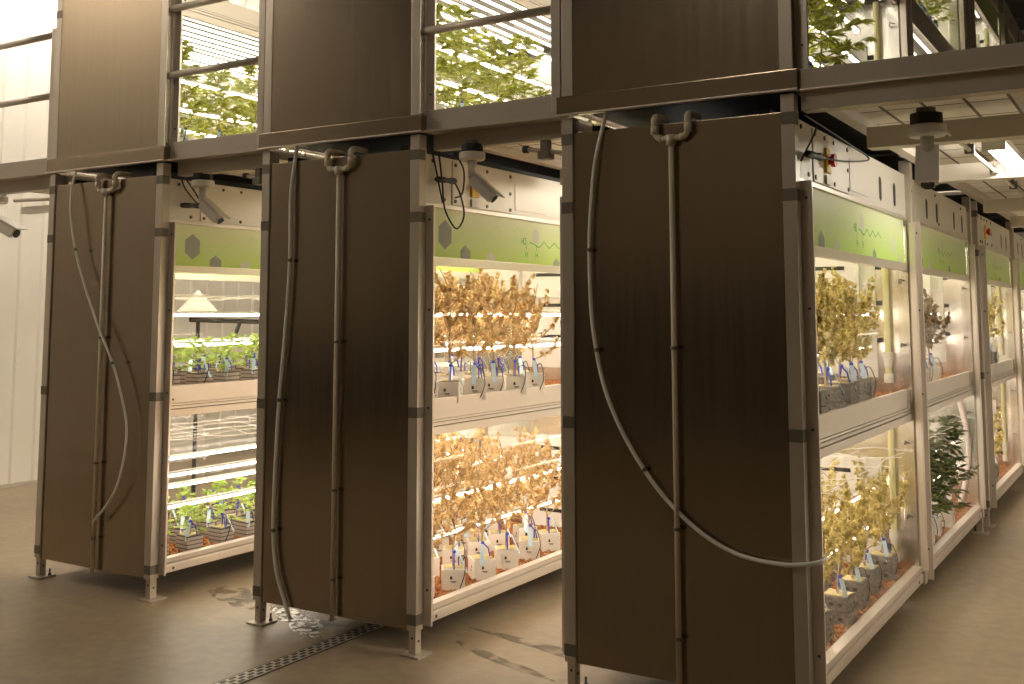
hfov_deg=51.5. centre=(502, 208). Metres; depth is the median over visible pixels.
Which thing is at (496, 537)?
flowering plant
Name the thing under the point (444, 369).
flowering plant
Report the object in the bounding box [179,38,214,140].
leafy plant
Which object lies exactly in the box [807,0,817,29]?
leafy plant
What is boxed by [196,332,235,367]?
seedling
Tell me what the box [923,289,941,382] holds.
flowering plant
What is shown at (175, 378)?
seedling
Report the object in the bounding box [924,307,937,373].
flowering plant
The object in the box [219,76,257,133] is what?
leafy plant
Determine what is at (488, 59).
leafy plant
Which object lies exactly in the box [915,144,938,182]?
hood
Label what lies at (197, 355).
seedling
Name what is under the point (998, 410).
flowering plant
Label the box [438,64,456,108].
leafy plant
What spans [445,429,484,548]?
flowering plant
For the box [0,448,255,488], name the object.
baseboard
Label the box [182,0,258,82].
tray
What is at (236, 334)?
seedling
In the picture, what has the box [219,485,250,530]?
seedling
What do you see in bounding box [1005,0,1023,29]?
ceiling
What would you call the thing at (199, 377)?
seedling
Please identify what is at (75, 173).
hose
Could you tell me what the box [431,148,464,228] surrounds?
cable
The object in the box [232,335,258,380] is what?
seedling
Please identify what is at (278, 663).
channel
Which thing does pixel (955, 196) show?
tray
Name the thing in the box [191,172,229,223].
security camera
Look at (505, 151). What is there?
trim
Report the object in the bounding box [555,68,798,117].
trim
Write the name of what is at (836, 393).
flowering plant
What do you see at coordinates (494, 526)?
flowering plant
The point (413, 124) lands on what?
trim
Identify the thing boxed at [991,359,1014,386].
tray
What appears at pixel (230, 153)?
trim
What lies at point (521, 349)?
flowering plant
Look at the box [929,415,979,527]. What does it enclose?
leafy plant
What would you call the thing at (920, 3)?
leafy plant
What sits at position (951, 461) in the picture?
leafy plant
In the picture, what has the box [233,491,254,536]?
seedling
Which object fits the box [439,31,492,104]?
leafy plant
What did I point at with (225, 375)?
seedling
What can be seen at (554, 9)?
handrail
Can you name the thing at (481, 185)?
hood
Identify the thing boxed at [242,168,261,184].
clamp
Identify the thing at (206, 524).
seedling
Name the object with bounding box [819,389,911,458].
tray
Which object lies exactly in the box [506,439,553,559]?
flowering plant
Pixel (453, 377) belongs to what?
flowering plant
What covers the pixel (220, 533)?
seedling
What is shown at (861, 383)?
flowering plant
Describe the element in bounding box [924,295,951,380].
flowering plant
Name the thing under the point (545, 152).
clamp
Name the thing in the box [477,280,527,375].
flowering plant
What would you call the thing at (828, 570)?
flowering plant
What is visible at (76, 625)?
floor
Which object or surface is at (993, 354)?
flowering plant
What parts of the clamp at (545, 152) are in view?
knob, rod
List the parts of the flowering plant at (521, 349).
stem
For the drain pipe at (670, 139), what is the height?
2.349 m
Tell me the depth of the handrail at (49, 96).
6.86 m
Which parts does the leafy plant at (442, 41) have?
stem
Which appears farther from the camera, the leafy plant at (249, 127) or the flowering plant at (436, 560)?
the leafy plant at (249, 127)
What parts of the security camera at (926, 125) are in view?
arm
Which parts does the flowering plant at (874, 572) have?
stem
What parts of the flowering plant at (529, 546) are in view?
stem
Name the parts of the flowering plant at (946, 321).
stem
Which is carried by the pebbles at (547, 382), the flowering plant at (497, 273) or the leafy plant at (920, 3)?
the flowering plant at (497, 273)
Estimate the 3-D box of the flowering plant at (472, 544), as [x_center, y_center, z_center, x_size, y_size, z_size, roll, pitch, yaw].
[-0.154,1.702,6.200,0.257,0.658,0.290,4,-7,-33]
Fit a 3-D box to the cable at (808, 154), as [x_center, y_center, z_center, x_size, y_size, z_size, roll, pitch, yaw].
[1.498,-0.245,4.721,0.050,0.208,1.134,-4,-7,32]
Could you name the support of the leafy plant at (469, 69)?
on the rack at (328, 62)
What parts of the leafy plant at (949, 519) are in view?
stem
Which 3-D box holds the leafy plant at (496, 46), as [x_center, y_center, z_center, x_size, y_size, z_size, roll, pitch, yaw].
[-0.049,-0.708,6.096,0.445,0.672,0.367,-4,-7,32]
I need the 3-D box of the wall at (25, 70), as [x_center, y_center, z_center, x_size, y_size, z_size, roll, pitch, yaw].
[-3.608,-0.243,11.726,0.022,6.000,24.605,-4,-7,32]
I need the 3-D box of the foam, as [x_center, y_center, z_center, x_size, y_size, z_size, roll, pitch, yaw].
[-1.077,2.156,5.543,0.574,0.001,0.336,-4,-7,32]
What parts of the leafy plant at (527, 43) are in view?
stem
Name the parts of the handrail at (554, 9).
rail, post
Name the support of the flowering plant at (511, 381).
on the pebbles at (547, 382)
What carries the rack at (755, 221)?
on the floor
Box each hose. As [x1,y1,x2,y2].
[69,171,127,523]
[271,146,298,620]
[587,112,827,567]
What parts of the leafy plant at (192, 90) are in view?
stem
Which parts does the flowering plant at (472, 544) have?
stem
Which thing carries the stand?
on the floor
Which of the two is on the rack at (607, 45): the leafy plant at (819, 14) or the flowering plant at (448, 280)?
the leafy plant at (819, 14)
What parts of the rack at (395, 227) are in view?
leg, foot plate, corner post, panel, leg, foot plate, corner post, banner frame, post, banner frame, control panel, rail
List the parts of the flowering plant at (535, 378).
stem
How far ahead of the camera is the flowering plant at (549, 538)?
6.37 m
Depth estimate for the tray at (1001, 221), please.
10.62 m
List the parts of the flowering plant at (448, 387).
stem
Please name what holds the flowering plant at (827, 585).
on the pebbles at (839, 630)
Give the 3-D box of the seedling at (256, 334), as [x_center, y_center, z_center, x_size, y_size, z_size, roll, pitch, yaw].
[-1.750,1.038,7.498,0.256,0.316,0.246,-6,-8,44]
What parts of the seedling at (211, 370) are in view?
stem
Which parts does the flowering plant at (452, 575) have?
stem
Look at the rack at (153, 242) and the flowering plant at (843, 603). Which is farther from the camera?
the rack at (153, 242)
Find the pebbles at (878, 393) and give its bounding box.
[875,391,890,396]
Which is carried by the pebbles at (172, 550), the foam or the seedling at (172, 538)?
the seedling at (172, 538)
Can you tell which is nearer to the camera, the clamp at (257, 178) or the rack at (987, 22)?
the clamp at (257, 178)
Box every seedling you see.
[167,496,184,537]
[167,519,174,555]
[168,502,201,543]
[171,485,190,520]
[172,335,192,374]
[172,344,188,385]
[173,336,207,384]
[173,504,206,551]
[178,340,201,369]
[181,338,222,384]
[182,490,205,525]
[187,335,211,371]
[195,488,221,536]
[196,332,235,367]
[201,336,241,382]
[202,479,227,516]
[208,479,233,522]
[208,501,236,543]
[210,341,241,382]
[213,333,244,369]
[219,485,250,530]
[222,476,249,511]
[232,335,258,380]
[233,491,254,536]
[234,334,257,366]
[234,338,257,380]
[236,333,258,366]
[240,482,254,512]
[250,486,254,518]
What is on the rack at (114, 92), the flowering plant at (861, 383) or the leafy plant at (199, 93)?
the leafy plant at (199, 93)
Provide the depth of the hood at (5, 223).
7.30 m
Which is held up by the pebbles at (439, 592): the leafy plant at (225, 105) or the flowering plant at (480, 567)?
the flowering plant at (480, 567)
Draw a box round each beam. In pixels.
[423,95,563,151]
[799,42,1023,113]
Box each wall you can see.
[0,0,446,484]
[1014,232,1023,237]
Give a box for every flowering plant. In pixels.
[433,431,464,556]
[433,435,478,564]
[433,436,490,590]
[433,440,455,577]
[433,460,454,597]
[434,266,477,402]
[434,272,446,371]
[434,280,451,381]
[434,280,460,377]
[434,286,455,397]
[435,290,471,380]
[435,433,477,537]
[438,292,465,374]
[442,270,499,399]
[444,293,482,378]
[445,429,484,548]
[447,272,509,377]
[453,271,499,374]
[456,455,509,580]
[460,443,498,558]
[463,427,511,536]
[471,268,522,391]
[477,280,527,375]
[478,434,524,550]
[481,441,531,569]
[491,272,541,394]
[498,280,535,373]
[502,426,552,544]
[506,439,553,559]
[511,282,558,391]
[526,432,560,551]
[815,277,831,384]
[816,268,845,410]
[816,270,835,413]
[817,272,864,405]
[818,272,838,380]
[821,457,851,581]
[822,474,835,591]
[822,478,880,609]
[822,488,866,626]
[823,510,840,642]
[830,266,880,398]
[834,282,875,401]
[836,470,891,595]
[851,455,910,580]
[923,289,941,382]
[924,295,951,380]
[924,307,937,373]
[988,292,1005,363]
[988,298,996,335]
[993,405,1003,477]
[993,418,1003,482]
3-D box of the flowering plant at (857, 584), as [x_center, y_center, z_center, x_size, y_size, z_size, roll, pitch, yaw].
[1.692,1.621,5.183,0.287,0.619,0.260,2,-6,-16]
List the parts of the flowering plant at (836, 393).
stem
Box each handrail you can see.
[0,28,58,173]
[167,0,265,148]
[421,0,565,117]
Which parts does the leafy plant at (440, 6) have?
stem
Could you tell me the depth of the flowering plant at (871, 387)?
5.42 m
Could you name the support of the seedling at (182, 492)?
on the pebbles at (172, 550)
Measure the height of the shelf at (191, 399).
0.175 m
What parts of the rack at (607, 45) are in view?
corner post, rail, panel, corner post, post, corner post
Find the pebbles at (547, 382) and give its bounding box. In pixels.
[545,379,560,385]
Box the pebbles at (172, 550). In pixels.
[167,511,253,554]
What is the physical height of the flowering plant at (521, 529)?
0.722 m
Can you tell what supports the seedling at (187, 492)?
on the pebbles at (172, 550)
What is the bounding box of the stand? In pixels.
[189,317,258,496]
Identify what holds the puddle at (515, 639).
on the floor
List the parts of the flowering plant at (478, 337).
stem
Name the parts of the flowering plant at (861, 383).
stem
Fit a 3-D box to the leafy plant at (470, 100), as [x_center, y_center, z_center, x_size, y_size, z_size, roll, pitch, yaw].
[-0.348,-0.624,6.951,0.423,0.674,0.379,-1,-6,8]
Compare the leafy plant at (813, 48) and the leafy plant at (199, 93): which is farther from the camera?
the leafy plant at (199, 93)
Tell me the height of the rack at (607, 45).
2.355 m
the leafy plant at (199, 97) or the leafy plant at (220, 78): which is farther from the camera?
the leafy plant at (199, 97)
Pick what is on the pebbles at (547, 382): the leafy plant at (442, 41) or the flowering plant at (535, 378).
the flowering plant at (535, 378)
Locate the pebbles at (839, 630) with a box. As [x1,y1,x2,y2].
[826,561,906,650]
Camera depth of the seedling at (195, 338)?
7.06 m
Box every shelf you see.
[171,380,257,416]
[434,384,560,434]
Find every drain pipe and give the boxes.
[90,171,133,572]
[324,146,367,620]
[651,110,701,683]
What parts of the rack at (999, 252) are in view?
corner post, leg, foot plate, control panel, banner frame, rail, post, control panel, banner frame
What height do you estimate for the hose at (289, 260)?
2.472 m
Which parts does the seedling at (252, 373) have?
stem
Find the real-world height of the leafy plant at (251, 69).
0.718 m
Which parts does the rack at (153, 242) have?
leg, foot plate, corner post, panel, leg, foot plate, corner post, rail, banner frame, control panel, banner frame, banner frame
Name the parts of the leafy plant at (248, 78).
stem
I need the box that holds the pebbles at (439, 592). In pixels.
[433,521,561,598]
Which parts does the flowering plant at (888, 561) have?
stem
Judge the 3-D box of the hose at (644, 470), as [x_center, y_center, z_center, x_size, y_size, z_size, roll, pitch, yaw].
[0.802,0.451,4.374,0.989,1.899,0.079,-4,-7,32]
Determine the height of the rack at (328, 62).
2.355 m
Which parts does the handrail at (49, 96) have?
rail, rail, post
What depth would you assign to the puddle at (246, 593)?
6.03 m
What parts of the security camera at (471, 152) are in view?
arm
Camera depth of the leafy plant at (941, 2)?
7.75 m
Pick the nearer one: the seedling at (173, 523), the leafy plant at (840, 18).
the leafy plant at (840, 18)
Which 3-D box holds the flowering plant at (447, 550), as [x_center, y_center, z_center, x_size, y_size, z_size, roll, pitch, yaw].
[-0.302,1.651,5.994,0.313,0.718,0.318,3,-6,-25]
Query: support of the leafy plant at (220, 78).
on the rack at (114, 92)
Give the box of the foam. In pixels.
[272,607,323,637]
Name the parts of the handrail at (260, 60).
rail, rail, post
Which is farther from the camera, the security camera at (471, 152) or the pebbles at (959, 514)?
the pebbles at (959, 514)
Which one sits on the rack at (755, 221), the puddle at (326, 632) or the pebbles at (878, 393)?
the pebbles at (878, 393)
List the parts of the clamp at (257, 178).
rod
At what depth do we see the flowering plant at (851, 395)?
5.00 m
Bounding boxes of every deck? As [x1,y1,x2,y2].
[59,172,112,183]
[269,149,324,162]
[506,117,598,159]
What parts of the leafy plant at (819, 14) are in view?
stem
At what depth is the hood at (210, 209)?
6.10 m
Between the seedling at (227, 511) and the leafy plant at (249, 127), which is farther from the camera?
the leafy plant at (249, 127)
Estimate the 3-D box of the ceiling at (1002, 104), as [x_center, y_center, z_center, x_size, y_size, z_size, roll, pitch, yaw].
[3.920,-0.130,7.864,0.770,0.012,8.940,-4,-7,32]
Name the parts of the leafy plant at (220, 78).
stem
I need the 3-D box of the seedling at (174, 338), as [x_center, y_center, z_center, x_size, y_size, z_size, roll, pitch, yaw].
[-2.134,0.967,6.903,0.238,0.338,0.257,-1,-6,8]
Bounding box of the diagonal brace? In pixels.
[912,0,953,52]
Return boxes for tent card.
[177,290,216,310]
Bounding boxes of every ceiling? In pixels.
[854,94,1023,215]
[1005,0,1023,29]
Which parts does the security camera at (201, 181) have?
arm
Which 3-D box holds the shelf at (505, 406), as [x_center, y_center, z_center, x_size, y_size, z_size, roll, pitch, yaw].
[-0.261,1.131,6.286,1.008,0.175,2.115,-4,-7,32]
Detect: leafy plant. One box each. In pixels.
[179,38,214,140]
[180,64,216,135]
[180,85,204,138]
[186,90,234,138]
[188,69,246,136]
[189,70,242,136]
[209,64,257,135]
[210,83,256,133]
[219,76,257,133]
[436,2,480,109]
[436,4,498,106]
[436,34,469,107]
[437,66,471,106]
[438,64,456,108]
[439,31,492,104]
[453,64,495,104]
[458,28,533,105]
[470,57,510,104]
[491,34,550,99]
[493,60,538,102]
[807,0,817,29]
[808,0,850,67]
[808,0,868,67]
[808,0,877,67]
[809,43,819,65]
[916,0,929,18]
[916,0,953,29]
[923,0,949,28]
[928,419,971,535]
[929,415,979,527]
[929,436,951,515]
[929,438,953,544]
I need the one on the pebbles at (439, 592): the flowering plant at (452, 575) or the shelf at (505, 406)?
the flowering plant at (452, 575)
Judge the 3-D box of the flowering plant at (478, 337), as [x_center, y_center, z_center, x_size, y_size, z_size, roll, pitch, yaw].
[-0.155,0.717,6.168,0.351,0.689,0.290,-4,-7,32]
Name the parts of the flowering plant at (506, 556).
stem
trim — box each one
[0,158,68,194]
[31,174,108,193]
[45,146,169,173]
[166,132,278,176]
[221,151,316,176]
[257,114,426,150]
[483,122,592,184]
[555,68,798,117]
[827,92,1023,228]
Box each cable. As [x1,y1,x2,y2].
[180,178,199,208]
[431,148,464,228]
[800,114,869,161]
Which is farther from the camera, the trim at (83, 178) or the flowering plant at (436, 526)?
the trim at (83, 178)
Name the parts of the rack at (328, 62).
corner post, rail, panel, corner post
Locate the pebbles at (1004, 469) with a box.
[997,464,1011,481]
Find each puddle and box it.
[212,586,254,609]
[269,604,345,641]
[457,642,554,681]
[468,627,564,657]
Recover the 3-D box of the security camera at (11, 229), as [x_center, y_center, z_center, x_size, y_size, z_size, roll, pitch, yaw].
[-3.463,0.017,7.358,0.352,0.380,0.174,-3,-6,24]
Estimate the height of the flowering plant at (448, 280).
0.647 m
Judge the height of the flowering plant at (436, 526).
0.740 m
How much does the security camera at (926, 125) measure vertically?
0.328 m
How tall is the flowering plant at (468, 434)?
0.686 m
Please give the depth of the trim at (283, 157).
6.07 m
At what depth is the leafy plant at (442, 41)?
6.22 m
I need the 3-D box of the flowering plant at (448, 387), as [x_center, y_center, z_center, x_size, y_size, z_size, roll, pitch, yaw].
[-0.239,0.640,5.487,0.337,0.710,0.313,-4,-7,32]
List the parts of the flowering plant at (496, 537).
stem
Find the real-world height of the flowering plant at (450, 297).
0.664 m
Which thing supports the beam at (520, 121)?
attached to the deck at (556, 145)
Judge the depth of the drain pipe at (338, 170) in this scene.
5.33 m
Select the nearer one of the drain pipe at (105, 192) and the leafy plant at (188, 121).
the drain pipe at (105, 192)
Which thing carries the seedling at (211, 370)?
on the pebbles
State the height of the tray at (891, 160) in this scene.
0.040 m
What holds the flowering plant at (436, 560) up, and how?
on the pebbles at (439, 592)
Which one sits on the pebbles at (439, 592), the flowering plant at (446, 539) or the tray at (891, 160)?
the flowering plant at (446, 539)
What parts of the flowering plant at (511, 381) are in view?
stem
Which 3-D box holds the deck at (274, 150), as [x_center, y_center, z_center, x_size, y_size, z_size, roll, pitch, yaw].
[0.774,0.064,9.814,0.731,0.012,8.940,-4,-7,32]
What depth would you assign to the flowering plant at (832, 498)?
5.69 m
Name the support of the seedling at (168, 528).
on the pebbles at (172, 550)
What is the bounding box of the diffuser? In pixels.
[989,148,1022,172]
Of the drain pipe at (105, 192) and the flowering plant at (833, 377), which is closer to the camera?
the flowering plant at (833, 377)
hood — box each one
[0,215,27,229]
[202,197,229,219]
[473,171,504,197]
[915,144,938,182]
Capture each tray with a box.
[85,161,261,185]
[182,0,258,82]
[299,133,559,178]
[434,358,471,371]
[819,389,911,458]
[868,153,958,191]
[927,371,972,413]
[939,192,1002,217]
[987,217,1023,231]
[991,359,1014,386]
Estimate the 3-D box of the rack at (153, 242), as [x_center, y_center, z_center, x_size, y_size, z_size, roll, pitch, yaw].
[-1.225,1.181,8.229,1.142,2.475,4.545,-4,-7,32]
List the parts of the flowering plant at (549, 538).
stem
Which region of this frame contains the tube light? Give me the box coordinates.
[981,140,1023,172]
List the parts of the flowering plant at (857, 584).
stem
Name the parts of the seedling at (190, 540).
stem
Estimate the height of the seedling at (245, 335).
0.302 m
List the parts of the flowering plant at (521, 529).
stem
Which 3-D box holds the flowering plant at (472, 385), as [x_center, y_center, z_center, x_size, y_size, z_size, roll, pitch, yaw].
[-0.159,0.670,5.705,0.319,0.693,0.300,3,-7,-30]
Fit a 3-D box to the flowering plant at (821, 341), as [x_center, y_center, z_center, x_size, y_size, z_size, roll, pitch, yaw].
[1.312,0.585,4.574,0.237,0.640,0.237,2,-6,-21]
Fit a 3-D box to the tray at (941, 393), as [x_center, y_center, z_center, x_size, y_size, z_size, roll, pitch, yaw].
[2.462,1.218,7.166,1.008,0.175,2.115,-4,-7,32]
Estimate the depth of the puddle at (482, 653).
4.92 m
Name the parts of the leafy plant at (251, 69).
stem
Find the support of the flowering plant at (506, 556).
on the pebbles at (439, 592)
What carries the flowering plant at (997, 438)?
on the pebbles at (1004, 469)
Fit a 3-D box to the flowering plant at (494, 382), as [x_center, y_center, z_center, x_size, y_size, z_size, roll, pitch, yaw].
[-0.027,0.674,5.861,0.350,0.714,0.311,-4,-7,32]
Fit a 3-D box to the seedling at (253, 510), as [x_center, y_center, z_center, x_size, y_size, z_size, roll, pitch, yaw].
[-1.637,2.000,7.217,0.189,0.265,0.225,0,-6,2]
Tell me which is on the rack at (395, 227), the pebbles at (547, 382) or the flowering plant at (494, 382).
the pebbles at (547, 382)
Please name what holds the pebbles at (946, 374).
on the rack at (755, 221)
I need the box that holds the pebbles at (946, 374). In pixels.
[940,373,955,378]
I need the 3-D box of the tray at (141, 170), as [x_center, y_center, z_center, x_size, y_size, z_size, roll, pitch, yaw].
[-1.827,-0.210,7.400,0.987,0.040,2.115,-4,-7,32]
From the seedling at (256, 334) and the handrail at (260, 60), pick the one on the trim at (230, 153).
the handrail at (260, 60)
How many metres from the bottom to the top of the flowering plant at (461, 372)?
0.610 m
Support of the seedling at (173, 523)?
on the pebbles at (172, 550)
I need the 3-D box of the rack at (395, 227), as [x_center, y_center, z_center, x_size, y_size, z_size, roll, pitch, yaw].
[0.339,1.085,7.259,1.142,2.475,4.545,-4,-7,32]
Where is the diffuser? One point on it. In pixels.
(1011, 158)
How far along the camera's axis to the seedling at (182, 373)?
6.66 m
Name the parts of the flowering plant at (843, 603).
stem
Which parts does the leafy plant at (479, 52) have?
stem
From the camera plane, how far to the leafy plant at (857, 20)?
5.13 m
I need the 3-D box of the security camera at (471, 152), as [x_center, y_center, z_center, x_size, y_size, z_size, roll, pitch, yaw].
[-0.105,-0.178,5.109,0.218,0.306,0.126,-2,-6,18]
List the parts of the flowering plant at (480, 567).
stem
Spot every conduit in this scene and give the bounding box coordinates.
[13,197,48,214]
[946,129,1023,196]
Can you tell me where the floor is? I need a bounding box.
[0,435,1023,683]
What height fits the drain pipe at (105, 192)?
2.349 m
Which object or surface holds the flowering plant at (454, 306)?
on the pebbles at (547, 382)
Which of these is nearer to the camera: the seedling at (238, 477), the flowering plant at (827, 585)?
the flowering plant at (827, 585)
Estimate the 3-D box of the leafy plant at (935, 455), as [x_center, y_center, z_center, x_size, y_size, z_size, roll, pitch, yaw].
[2.591,1.737,6.598,0.388,0.664,0.386,-4,-7,32]
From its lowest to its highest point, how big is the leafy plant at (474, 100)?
0.750 m
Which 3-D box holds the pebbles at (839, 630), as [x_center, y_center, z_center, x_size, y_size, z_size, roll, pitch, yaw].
[1.297,1.937,5.230,0.956,0.047,2.097,-4,-7,32]
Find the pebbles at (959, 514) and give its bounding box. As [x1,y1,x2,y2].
[932,507,968,543]
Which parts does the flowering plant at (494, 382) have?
stem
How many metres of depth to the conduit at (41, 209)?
7.79 m
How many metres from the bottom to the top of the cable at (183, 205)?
0.182 m
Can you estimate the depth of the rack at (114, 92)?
6.55 m
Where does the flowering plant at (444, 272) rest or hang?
on the pebbles at (547, 382)
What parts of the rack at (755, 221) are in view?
corner post, leg, foot plate, panel, corner post, knob, control panel, banner frame, rail, post, control panel, banner frame, rail, corner post, leg, foot plate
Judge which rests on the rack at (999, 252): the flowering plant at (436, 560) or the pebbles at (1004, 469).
the pebbles at (1004, 469)
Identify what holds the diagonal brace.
on the rack at (607, 45)
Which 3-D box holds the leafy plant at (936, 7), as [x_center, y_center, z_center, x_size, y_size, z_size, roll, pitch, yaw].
[2.994,-1.524,7.579,0.401,0.668,0.404,-4,-7,32]
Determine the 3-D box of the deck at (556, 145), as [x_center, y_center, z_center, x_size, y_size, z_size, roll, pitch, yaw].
[2.339,-0.033,8.844,0.732,0.012,8.940,-4,-7,32]
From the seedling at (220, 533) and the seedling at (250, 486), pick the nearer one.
the seedling at (220, 533)
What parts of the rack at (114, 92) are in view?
corner post, rail, panel, corner post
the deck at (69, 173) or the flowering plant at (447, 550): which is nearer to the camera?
the flowering plant at (447, 550)
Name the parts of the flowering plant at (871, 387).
stem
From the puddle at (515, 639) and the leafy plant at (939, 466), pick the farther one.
the leafy plant at (939, 466)
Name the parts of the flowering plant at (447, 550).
stem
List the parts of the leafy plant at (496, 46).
stem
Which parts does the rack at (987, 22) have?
corner post, banner frame, post, banner frame, control panel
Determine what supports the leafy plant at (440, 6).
on the rack at (328, 62)
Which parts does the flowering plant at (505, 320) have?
stem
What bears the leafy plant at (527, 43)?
on the rack at (328, 62)
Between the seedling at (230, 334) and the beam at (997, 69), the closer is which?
the beam at (997, 69)
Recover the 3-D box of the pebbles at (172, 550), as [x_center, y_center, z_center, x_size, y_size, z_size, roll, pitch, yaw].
[-1.833,2.129,7.170,0.956,0.047,2.097,-4,-7,32]
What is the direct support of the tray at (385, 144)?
on the rack at (328, 62)
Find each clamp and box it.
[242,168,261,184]
[522,140,561,160]
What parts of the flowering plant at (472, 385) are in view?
stem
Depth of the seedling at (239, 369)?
7.08 m
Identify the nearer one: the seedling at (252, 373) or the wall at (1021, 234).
the seedling at (252, 373)
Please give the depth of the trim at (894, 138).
4.77 m
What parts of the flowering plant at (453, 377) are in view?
stem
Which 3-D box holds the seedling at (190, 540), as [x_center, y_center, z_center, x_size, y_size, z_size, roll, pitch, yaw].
[-1.887,1.911,6.393,0.205,0.279,0.214,2,-6,-20]
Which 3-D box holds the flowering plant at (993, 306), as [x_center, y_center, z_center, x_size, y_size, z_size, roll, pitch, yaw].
[4.012,1.032,8.934,0.283,0.611,0.291,-3,-6,24]
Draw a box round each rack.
[28,163,474,602]
[51,0,472,185]
[246,134,561,659]
[263,0,616,178]
[560,93,989,683]
[561,0,965,194]
[938,0,1023,231]
[971,201,1023,527]
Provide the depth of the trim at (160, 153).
6.40 m
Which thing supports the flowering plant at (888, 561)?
on the pebbles at (839, 630)
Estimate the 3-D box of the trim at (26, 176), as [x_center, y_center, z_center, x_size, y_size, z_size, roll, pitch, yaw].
[-3.183,-0.209,7.008,0.803,0.190,0.150,-4,-7,32]
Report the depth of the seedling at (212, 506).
7.44 m
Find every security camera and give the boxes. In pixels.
[0,195,27,237]
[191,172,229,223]
[459,139,504,202]
[907,106,946,188]
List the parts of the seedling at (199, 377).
stem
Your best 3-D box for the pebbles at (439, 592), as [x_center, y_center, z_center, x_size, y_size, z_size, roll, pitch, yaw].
[-0.268,2.033,6.200,0.956,0.047,2.097,-4,-7,32]
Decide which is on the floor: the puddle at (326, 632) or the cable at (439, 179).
the puddle at (326, 632)
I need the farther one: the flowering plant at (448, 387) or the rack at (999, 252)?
the rack at (999, 252)
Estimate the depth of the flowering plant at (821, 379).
5.47 m
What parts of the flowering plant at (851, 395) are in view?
stem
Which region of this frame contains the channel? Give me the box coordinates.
[213,623,384,683]
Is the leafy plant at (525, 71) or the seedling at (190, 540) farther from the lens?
the leafy plant at (525, 71)
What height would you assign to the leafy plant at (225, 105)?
0.697 m

